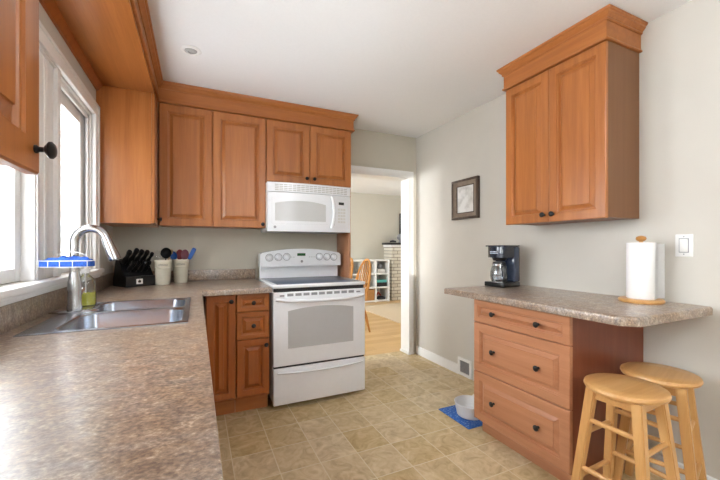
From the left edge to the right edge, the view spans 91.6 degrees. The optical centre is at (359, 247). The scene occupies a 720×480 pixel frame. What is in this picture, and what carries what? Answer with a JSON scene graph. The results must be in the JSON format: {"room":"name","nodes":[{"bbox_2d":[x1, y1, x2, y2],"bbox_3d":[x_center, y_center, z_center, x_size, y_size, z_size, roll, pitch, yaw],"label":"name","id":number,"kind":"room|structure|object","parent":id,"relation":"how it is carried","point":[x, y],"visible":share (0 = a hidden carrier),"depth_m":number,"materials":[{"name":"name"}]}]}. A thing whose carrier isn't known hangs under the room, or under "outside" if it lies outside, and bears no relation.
{"room":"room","nodes":[
{"label":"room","id":0,"kind":"room"},
{"bbox_2d":[0,2,112,287],"bbox_3d":[-0.906,-0.022,0.317,0.170,2.445,5.340,0,0,-25],"label":"wall","id":1,"kind":"structure","parent":0,"point":[44,18],"depth_m":1.89,"materials":[{"name":"grey paint"}]},
{"bbox_2d":[0,0,56,174],"bbox_3d":[-0.564,-0.614,0.221,0.367,0.958,0.809,0,0,-25],"label":"upper cabinet","id":2,"kind":"object","parent":1,"relation":"attached to","point":[20,149],"visible":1,"depth_m":0.59,"materials":[{"name":"brown wood"}]},
{"bbox_2d":[0,20,104,306],"bbox_3d":[-1.359,-0.361,1.365,0.215,1.107,1.962,0,0,-25],"label":"window","id":3,"kind":"structure","parent":1,"relation":"in","point":[40,213],"depth_m":1.58,"materials":[{"name":"white paint"}]},
{"bbox_2d":[39,0,153,92],"bbox_3d":[-1.168,-1.064,1.476,0.333,0.058,1.976,0,0,-25],"label":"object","id":4,"kind":"object","parent":1,"relation":"attached to","point":[103,36],"visible":1,"depth_m":1.80,"materials":[{"name":"brown wood"}]},
{"bbox_2d":[0,269,255,334],"bbox_3d":[-0.545,0.240,1.036,1.090,0.092,4.339,0,0,-25],"label":"backsplash","id":5,"kind":"structure","parent":1,"relation":"attached to","point":[14,315],"depth_m":1.57,"materials":[{"name":"brown laminate"}]},
{"bbox_2d":[96,85,161,227],"bbox_3d":[-1.680,-0.629,2.615,0.367,0.928,0.517,0,0,-25],"label":"upper cabinet","id":6,"kind":"object","parent":1,"relation":"attached to","point":[129,119],"visible":1,"depth_m":2.38,"materials":[{"name":"brown wood"}]},
{"bbox_2d":[39,255,94,266],"bbox_3d":[-1.224,0.056,1.462,0.198,0.045,0.074,0,0,-7],"label":"cloth","id":7,"kind":"object","parent":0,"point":[65,261],"visible":0.97,"depth_m":1.43,"materials":[{"name":"blue fabric"}]},
{"bbox_2d":[113,102,415,352],"bbox_3d":[-0.699,-0.022,3.437,3.182,2.445,0.140,0,0,-25],"label":"wall","id":8,"kind":"structure","parent":0,"point":[216,248],"depth_m":3.21,"materials":[{"name":"beige paint"}]},
{"bbox_2d":[159,103,265,228],"bbox_3d":[-1.216,-0.629,2.924,0.790,0.928,0.350,0,0,-25],"label":"upper cabinet","id":9,"kind":"object","parent":8,"relation":"attached to","point":[212,164],"visible":1,"depth_m":2.78,"materials":[{"name":"brown wood"}]},
{"bbox_2d":[130,0,357,133],"bbox_3d":[-0.169,-1.168,1.653,1.657,0.150,3.539,0,0,-25],"label":"crown molding","id":10,"kind":"structure","parent":8,"relation":"attached to","point":[167,92],"depth_m":2.80,"materials":[{"name":"brown wood"}]},
{"bbox_2d":[266,119,350,187],"bbox_3d":[-0.498,-0.822,3.259,0.785,0.540,0.350,0,0,-25],"label":"upper cabinet","id":11,"kind":"object","parent":8,"relation":"attached to","point":[295,153],"visible":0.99,"depth_m":3.11,"materials":[{"name":"brown wood"}]},
{"bbox_2d":[260,181,349,233],"bbox_3d":[-0.492,-0.342,3.196,0.748,0.414,0.467,0,0,-25],"label":"microwave","id":12,"kind":"object","parent":11,"relation":"attached to","point":[290,207],"visible":1,"depth_m":3.01,"materials":[{"name":"white plastic"}]},
{"bbox_2d":[351,165,413,354],"bbox_3d":[0.157,0.173,3.830,0.921,2.053,0.190,0,0,-25],"label":"trim","id":13,"kind":"structure","parent":8,"relation":"attached to","point":[406,178],"depth_m":3.94,"materials":[{"name":"white paint"}]},
{"bbox_2d":[351,192,400,258],"bbox_3d":[-1.001,-0.022,7.588,6.800,2.445,0.100,0,0,-25],"label":"wall","id":14,"kind":"structure","parent":0,"point":[374,217],"depth_m":8.13,"materials":[{"name":"beige paint"}]},
{"bbox_2d":[399,213,400,233],"bbox_3d":[1.400,-0.570,8.616,0.980,0.500,0.055,0,0,-25],"label":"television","id":15,"kind":"object","parent":14,"relation":"attached to","point":[399,213],"visible":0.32,"depth_m":8.40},
{"bbox_2d":[147,0,691,195],"bbox_3d":[0.990,-1.295,3.319,6.800,0.100,9.520,0,0,-25],"label":"ceiling","id":16,"kind":"structure","parent":0,"point":[408,68],"depth_m":2.19,"materials":[{"name":"white paint"}]},
{"bbox_2d":[181,45,201,55],"bbox_3d":[-1.064,-1.238,2.207,0.120,0.014,0.120,0,0,-25],"label":"recessed light","id":17,"kind":"object","parent":16,"relation":"in","point":[191,50],"visible":1,"depth_m":2.19,"materials":[{"name":"white paint"}]},
{"bbox_2d":[216,300,665,479],"bbox_3d":[0.990,1.225,3.319,6.600,0.050,9.520,0,0,-25],"label":"floor","id":18,"kind":"structure","parent":0,"point":[393,428],"depth_m":2.23,"materials":[{"name":"beige tile"}]},
{"bbox_2d":[204,295,235,415],"bbox_3d":[-1.109,0.763,2.741,0.196,0.873,0.769,0,0,-25],"label":"base cabinet","id":19,"kind":"object","parent":18,"relation":"on","point":[219,311],"visible":0.91,"depth_m":2.43,"materials":[{"name":"brown wood"}]},
{"bbox_2d":[235,293,268,411],"bbox_3d":[-0.914,0.763,2.833,0.231,0.873,0.769,0,0,-25],"label":"base cabinet","id":20,"kind":"object","parent":18,"relation":"on","point":[252,310],"visible":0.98,"depth_m":2.52,"materials":[{"name":"brown wood"}]},
{"bbox_2d":[258,249,364,406],"bbox_3d":[-0.425,0.605,3.004,0.764,1.190,0.736,0,0,-25],"label":"stove","id":21,"kind":"object","parent":18,"relation":"on","point":[317,315],"visible":0.99,"depth_m":2.73,"materials":[{"name":"white metal"}]},
{"bbox_2d":[259,276,364,288],"bbox_3d":[-0.428,0.291,3.002,0.758,0.026,0.614,0,0,-25],"label":"cooktop","id":22,"kind":"object","parent":21,"relation":"in","point":[275,282],"depth_m":2.84,"materials":[{"name":"white glass"}]},
{"bbox_2d":[337,189,350,277],"bbox_3d":[-0.162,0.324,3.438,0.022,1.752,0.309,0,0,-25],"label":"end panel","id":23,"kind":"object","parent":18,"relation":"on","point":[343,239],"visible":0.09,"depth_m":3.37,"materials":[{"name":"brown wood"}]},
{"bbox_2d":[351,258,353,278],"bbox_3d":[-0.377,0.683,5.653,0.539,1.040,0.444,0,0,-28],"label":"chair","id":24,"kind":"object","parent":18,"relation":"on","point":[352,262],"visible":0.14,"depth_m":5.62,"materials":[{"name":"brown wood"}]},
{"bbox_2d":[355,259,370,331],"bbox_3d":[-0.108,0.683,5.053,0.539,1.040,0.444,0,0,-31],"label":"chair","id":25,"kind":"object","parent":18,"relation":"on","point":[365,260],"visible":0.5,"depth_m":5.07,"materials":[{"name":"brown wood"}]},
{"bbox_2d":[351,259,389,302],"bbox_3d":[0.123,0.735,7.781,1.000,0.930,0.400,0,0,-25],"label":"cube shelf","id":26,"kind":"object","parent":18,"relation":"on","point":[384,291],"visible":0.41,"depth_m":7.81,"materials":[{"name":"white paint"}]},
{"bbox_2d":[365,289,374,300],"bbox_3d":[0.136,1.039,7.754,0.270,0.238,0.300,0,0,-25],"label":"fabric bin","id":27,"kind":"object","parent":26,"relation":"on","point":[371,296],"visible":0.36,"depth_m":7.64,"materials":[{"name":"orange fabric"}]},
{"bbox_2d":[377,268,384,272],"bbox_3d":[0.425,0.522,7.894,0.190,0.085,0.250,0,0,-25],"label":"storage box","id":28,"kind":"object","parent":26,"relation":"on","point":[378,270],"visible":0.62,"depth_m":7.78,"materials":[{"name":"plastic"}]},
{"bbox_2d":[377,282,386,286],"bbox_3d":[0.429,0.821,7.885,0.260,0.088,0.270,0,0,-25],"label":"storage box","id":29,"kind":"object","parent":26,"relation":"on","point":[380,284],"visible":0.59,"depth_m":7.76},
{"bbox_2d":[365,303,400,322],"bbox_3d":[1.395,1.194,6.829,2.500,0.012,1.700,0,0,-25],"label":"area rug","id":30,"kind":"object","parent":18,"relation":"on","point":[392,311],"visible":0.21,"depth_m":6.60,"materials":[{"name":"beige carpet"}]},
{"bbox_2d":[382,243,400,300],"bbox_3d":[1.280,0.545,8.347,1.485,1.310,0.449,0,0,-25],"label":"fireplace","id":31,"kind":"object","parent":18,"relation":"on","point":[392,251],"visible":0.38,"depth_m":7.97,"materials":[{"name":"white brick"}]},
{"bbox_2d":[439,405,482,428],"bbox_3d":[0.828,1.197,2.533,0.398,0.005,0.319,0,0,-25],"label":"pet mat","id":32,"kind":"object","parent":18,"relation":"on","point":[451,411],"visible":0.44,"depth_m":2.43,"materials":[{"name":"blue fabric"}]},
{"bbox_2d":[454,394,478,419],"bbox_3d":[0.830,1.064,2.522,0.317,0.262,0.224,0,0,-25],"label":"pet bowl","id":33,"kind":"object","parent":32,"relation":"on","point":[464,404],"visible":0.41,"depth_m":2.50,"materials":[{"name":"white plastic"}]},
{"bbox_2d":[474,299,642,479],"bbox_3d":[1.146,0.763,2.107,0.660,0.873,0.646,0,0,-25],"label":"base cabinet","id":34,"kind":"object","parent":18,"relation":"on","point":[531,367],"visible":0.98,"depth_m":1.85,"materials":[{"name":"brown wood"}]},
{"bbox_2d":[444,285,712,326],"bbox_3d":[1.150,0.306,2.085,0.671,0.040,1.183,0,0,-25],"label":"countertop","id":35,"kind":"structure","parent":34,"relation":"on","point":[602,308],"depth_m":1.74,"materials":[{"name":"brown laminate"}]},
{"bbox_2d":[485,245,519,287],"bbox_3d":[1.049,0.135,2.585,0.185,0.302,0.170,0,0,-29],"label":"coffee maker","id":36,"kind":"object","parent":35,"relation":"on","point":[510,254],"visible":0.96,"depth_m":2.54,"materials":[{"name":"black plastic"}]},
{"bbox_2d":[490,261,507,281],"bbox_3d":[1.028,0.173,2.562,0.126,0.146,0.147,0,0,-41],"label":"coffee carafe","id":37,"kind":"object","parent":36,"relation":"on","point":[495,263],"visible":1,"depth_m":2.54,"materials":[{"name":"clear glass"}]},
{"bbox_2d":[492,258,506,260],"bbox_3d":[1.025,0.085,2.572,0.110,0.022,0.110,0,0,-25],"label":"basket","id":38,"kind":"object","parent":36,"relation":"on","point":[494,259],"depth_m":2.53,"materials":[{"name":"black plastic"}]},
{"bbox_2d":[618,236,665,304],"bbox_3d":[1.480,0.112,1.843,0.196,0.348,0.196,0,0,-25],"label":"paper towel holder","id":39,"kind":"object","parent":35,"relation":"on","point":[640,239],"visible":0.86,"depth_m":1.80,"materials":[{"name":"brown wood"}]},
{"bbox_2d":[626,242,664,299],"bbox_3d":[1.488,0.120,1.845,0.143,0.292,0.130,0,0,-25],"label":"paper towel roll","id":40,"kind":"object","parent":39,"relation":"on","point":[645,262],"visible":0.98,"depth_m":1.80,"materials":[{"name":"white paper"}]},
{"bbox_2d":[571,373,679,479],"bbox_3d":[1.130,0.894,1.492,0.322,0.618,0.323,0,0,-28],"label":"bar stool","id":41,"kind":"object","parent":18,"relation":"on","point":[638,396],"visible":1,"depth_m":1.46,"materials":[{"name":"brown wood"}]},
{"bbox_2d":[613,362,706,479],"bbox_3d":[1.412,0.894,1.652,0.322,0.618,0.323,0,0,-41],"label":"bar stool","id":42,"kind":"object","parent":18,"relation":"on","point":[680,383],"visible":0.81,"depth_m":1.62,"materials":[{"name":"brown wood"}]},
{"bbox_3d":[-0.680,0.763,0.786,0.631,0.873,3.980,0,0,-25],"label":"base cabinet","id":43,"kind":"object","parent":18,"relation":"on","visible":0},
{"bbox_2d":[0,269,271,479],"bbox_3d":[-0.544,0.260,1.037,1.093,0.132,4.339,0,0,-25],"label":"countertop","id":44,"kind":"structure","parent":43,"relation":"on","point":[135,403],"depth_m":0.69,"materials":[{"name":"brown laminate"}]},
{"bbox_2d":[48,225,120,313],"bbox_3d":[-1.217,0.090,1.565,0.258,0.382,0.123,0,0,-25],"label":"faucet","id":45,"kind":"object","parent":44,"relation":"on","point":[75,290],"visible":0.94,"depth_m":1.52,"materials":[{"name":"silver metal"}]},
{"bbox_2d":[38,251,94,267],"bbox_3d":[-1.224,0.049,1.462,0.183,0.068,0.141,0,0,27],"label":"sponge caddy","id":46,"kind":"object","parent":45,"relation":"attached to","point":[64,251],"visible":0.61,"depth_m":1.44,"materials":[{"name":"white plastic"}]},
{"bbox_2d":[13,297,190,336],"bbox_3d":[-1.031,0.370,1.549,0.500,0.177,0.730,0,0,-25],"label":"sink","id":47,"kind":"object","parent":44,"relation":"in","point":[167,311],"visible":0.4,"depth_m":1.54,"materials":[{"name":"silver metal"}]},
{"bbox_2d":[81,264,95,305],"bbox_3d":[-1.329,0.175,1.697,0.086,0.213,0.064,0,0,-25],"label":"soap bottle","id":48,"kind":"object","parent":47,"relation":"on","point":[88,298],"visible":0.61,"depth_m":1.69,"materials":[{"name":"clear plastic"}]},
{"bbox_2d":[113,259,154,287],"bbox_3d":[-1.694,0.185,2.629,0.202,0.200,0.200,0,0,33],"label":"knife block","id":49,"kind":"object","parent":44,"relation":"on","point":[122,277],"visible":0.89,"depth_m":2.56,"materials":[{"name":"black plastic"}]},
{"bbox_2d":[121,250,131,264],"bbox_3d":[-1.688,0.072,2.532,0.124,0.115,0.036,0,0,33],"label":"kitchen knife","id":50,"kind":"object","parent":49,"relation":"in","point":[124,260],"visible":1,"depth_m":2.52,"materials":[{"name":"black plastic"}]},
{"bbox_2d":[127,260,135,271],"bbox_3d":[-1.655,0.135,2.532,0.096,0.090,0.035,0,0,33],"label":"kitchen knife","id":51,"kind":"object","parent":49,"relation":"in","point":[129,269],"visible":1,"depth_m":2.52,"materials":[{"name":"black plastic"}]},
{"bbox_2d":[127,248,138,264],"bbox_3d":[-1.659,0.066,2.561,0.140,0.127,0.036,0,0,33],"label":"kitchen knife","id":52,"kind":"object","parent":49,"relation":"in","point":[136,250],"visible":0.81,"depth_m":2.54,"materials":[{"name":"black plastic"}]},
{"bbox_2d":[132,260,140,271],"bbox_3d":[-1.636,0.137,2.565,0.092,0.087,0.035,0,0,33],"label":"kitchen knife","id":53,"kind":"object","parent":49,"relation":"in","point":[135,268],"visible":1,"depth_m":2.56,"materials":[{"name":"black plastic"}]},
{"bbox_2d":[135,249,143,263],"bbox_3d":[-1.643,0.070,2.598,0.128,0.118,0.036,0,0,33],"label":"kitchen knife","id":54,"kind":"object","parent":49,"relation":"in","point":[141,251],"visible":0.77,"depth_m":2.58,"materials":[{"name":"black plastic"}]},
{"bbox_2d":[138,260,146,271],"bbox_3d":[-1.613,0.135,2.596,0.096,0.090,0.035,0,0,33],"label":"kitchen knife","id":55,"kind":"object","parent":49,"relation":"in","point":[144,262],"visible":1,"depth_m":2.59,"materials":[{"name":"black plastic"}]},
{"bbox_2d":[140,250,149,263],"bbox_3d":[-1.621,0.073,2.632,0.124,0.115,0.036,0,0,33],"label":"kitchen knife","id":56,"kind":"object","parent":49,"relation":"in","point":[147,252],"visible":0.74,"depth_m":2.61,"materials":[{"name":"black plastic"}]},
{"bbox_2d":[144,260,151,270],"bbox_3d":[-1.596,0.138,2.630,0.088,0.084,0.035,0,0,33],"label":"kitchen knife","id":57,"kind":"object","parent":49,"relation":"in","point":[149,262],"visible":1,"depth_m":2.62,"materials":[{"name":"black plastic"}]},
{"bbox_2d":[146,252,153,263],"bbox_3d":[-1.603,0.082,2.666,0.108,0.099,0.035,0,0,33],"label":"honing steel","id":58,"kind":"object","parent":49,"relation":"in","point":[151,255],"visible":0.71,"depth_m":2.65,"materials":[{"name":"black plastic"}]},
{"bbox_2d":[154,260,171,284],"bbox_3d":[-1.518,0.191,2.696,0.123,0.190,0.123,0,0,-25],"label":"utensil crock","id":59,"kind":"object","parent":44,"relation":"on","point":[162,268],"visible":1,"depth_m":2.65,"materials":[{"name":"white ceramic"}]},
{"bbox_2d":[161,248,170,259],"bbox_3d":[-1.507,0.133,2.720,0.075,0.265,0.025,0,0,-25],"label":"ladle","id":60,"kind":"object","parent":59,"relation":"in","point":[165,252],"visible":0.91,"depth_m":2.72,"materials":[{"name":"black plastic"}]},
{"bbox_2d":[172,259,188,282],"bbox_3d":[-1.459,0.191,2.850,0.123,0.190,0.123,0,0,-25],"label":"utensil crock","id":61,"kind":"object","parent":44,"relation":"on","point":[180,266],"visible":1,"depth_m":2.80,"materials":[{"name":"white ceramic"}]},
{"bbox_2d":[170,251,176,258],"bbox_3d":[-1.498,0.149,2.834,0.073,0.234,0.012,0,0,-21],"label":"slotted spoon","id":62,"kind":"object","parent":61,"relation":"in","point":[174,255],"visible":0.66,"depth_m":2.83,"materials":[{"name":"blue plastic"}]},
{"bbox_2d":[176,249,181,258],"bbox_3d":[-1.475,0.141,2.864,0.055,0.250,0.017,0,0,-25],"label":"spatula","id":63,"kind":"object","parent":61,"relation":"in","point":[179,251],"visible":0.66,"depth_m":2.87,"materials":[{"name":"red plastic"}]},
{"bbox_2d":[181,249,188,258],"bbox_3d":[-1.425,0.141,2.849,0.058,0.250,0.017,0,0,-25],"label":"spatula","id":64,"kind":"object","parent":61,"relation":"in","point":[184,254],"visible":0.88,"depth_m":2.85,"materials":[{"name":"plastic"}]},
{"bbox_2d":[188,248,195,258],"bbox_3d":[-1.414,0.134,2.860,0.138,0.268,0.010,0,0,-25],"label":"spatula","id":65,"kind":"object","parent":61,"relation":"in","point":[193,250],"visible":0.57,"depth_m":2.87,"materials":[{"name":"blue plastic"}]},
{"bbox_2d":[416,0,719,479],"bbox_3d":[1.833,-0.022,1.594,0.150,2.445,5.340,0,0,-25],"label":"wall","id":66,"kind":"structure","parent":0,"point":[679,58],"depth_m":1.95,"materials":[{"name":"grey paint"}]},
{"bbox_2d":[416,346,457,373],"bbox_3d":[0.786,1.155,3.644,0.014,0.090,0.696,0,0,-25],"label":"baseboard","id":67,"kind":"structure","parent":66,"relation":"attached to","point":[431,356],"depth_m":3.60,"materials":[{"name":"white paint"}]},
{"bbox_2d":[458,356,471,379],"bbox_3d":[0.972,1.114,3.245,0.016,0.164,0.180,0,0,-25],"label":"air vent","id":68,"kind":"object","parent":66,"relation":"in","point":[464,365],"visible":1,"depth_m":3.24,"materials":[{"name":"white metal"}]},
{"bbox_2d":[460,360,468,374],"bbox_3d":[0.974,1.114,3.246,0.010,0.108,0.124,0,0,-25],"label":"grille","id":69,"kind":"object","parent":68,"relation":"attached to","point":[464,364],"depth_m":3.24,"materials":[{"name":"white metal"}]},
{"bbox_2d":[451,175,479,219],"bbox_3d":[0.969,-0.447,3.230,0.031,0.370,0.345,0,0,-25],"label":"framed picture","id":70,"kind":"object","parent":66,"relation":"attached to","point":[465,193],"visible":1,"depth_m":3.22,"materials":[{"name":"wood"}]},
{"bbox_2d":[457,184,472,212],"bbox_3d":[0.975,-0.447,3.232,0.004,0.242,0.217,0,0,-25],"label":"print","id":71,"kind":"object","parent":70,"relation":"attached to","point":[464,191],"depth_m":3.23},
{"bbox_2d":[496,4,647,224],"bbox_3d":[1.274,-0.700,2.196,0.352,1.086,0.746,0,0,-25],"label":"upper cabinet","id":72,"kind":"object","parent":66,"relation":"attached to","point":[572,100],"visible":1,"depth_m":1.98,"materials":[{"name":"brown wood"}]},
{"bbox_2d":[649,453,717,479],"bbox_3d":[2.235,1.155,0.537,0.014,0.090,3.085,0,0,-25],"label":"baseboard","id":73,"kind":"structure","parent":66,"relation":"attached to","point":[657,456],"depth_m":1.86,"materials":[{"name":"white paint"}]},
{"bbox_2d":[675,234,692,256],"bbox_3d":[1.654,-0.011,1.787,0.010,0.115,0.073,0,0,-25],"label":"light switch","id":74,"kind":"object","parent":66,"relation":"attached to","point":[683,242],"visible":1,"depth_m":1.78,"materials":[{"name":"white paint"}]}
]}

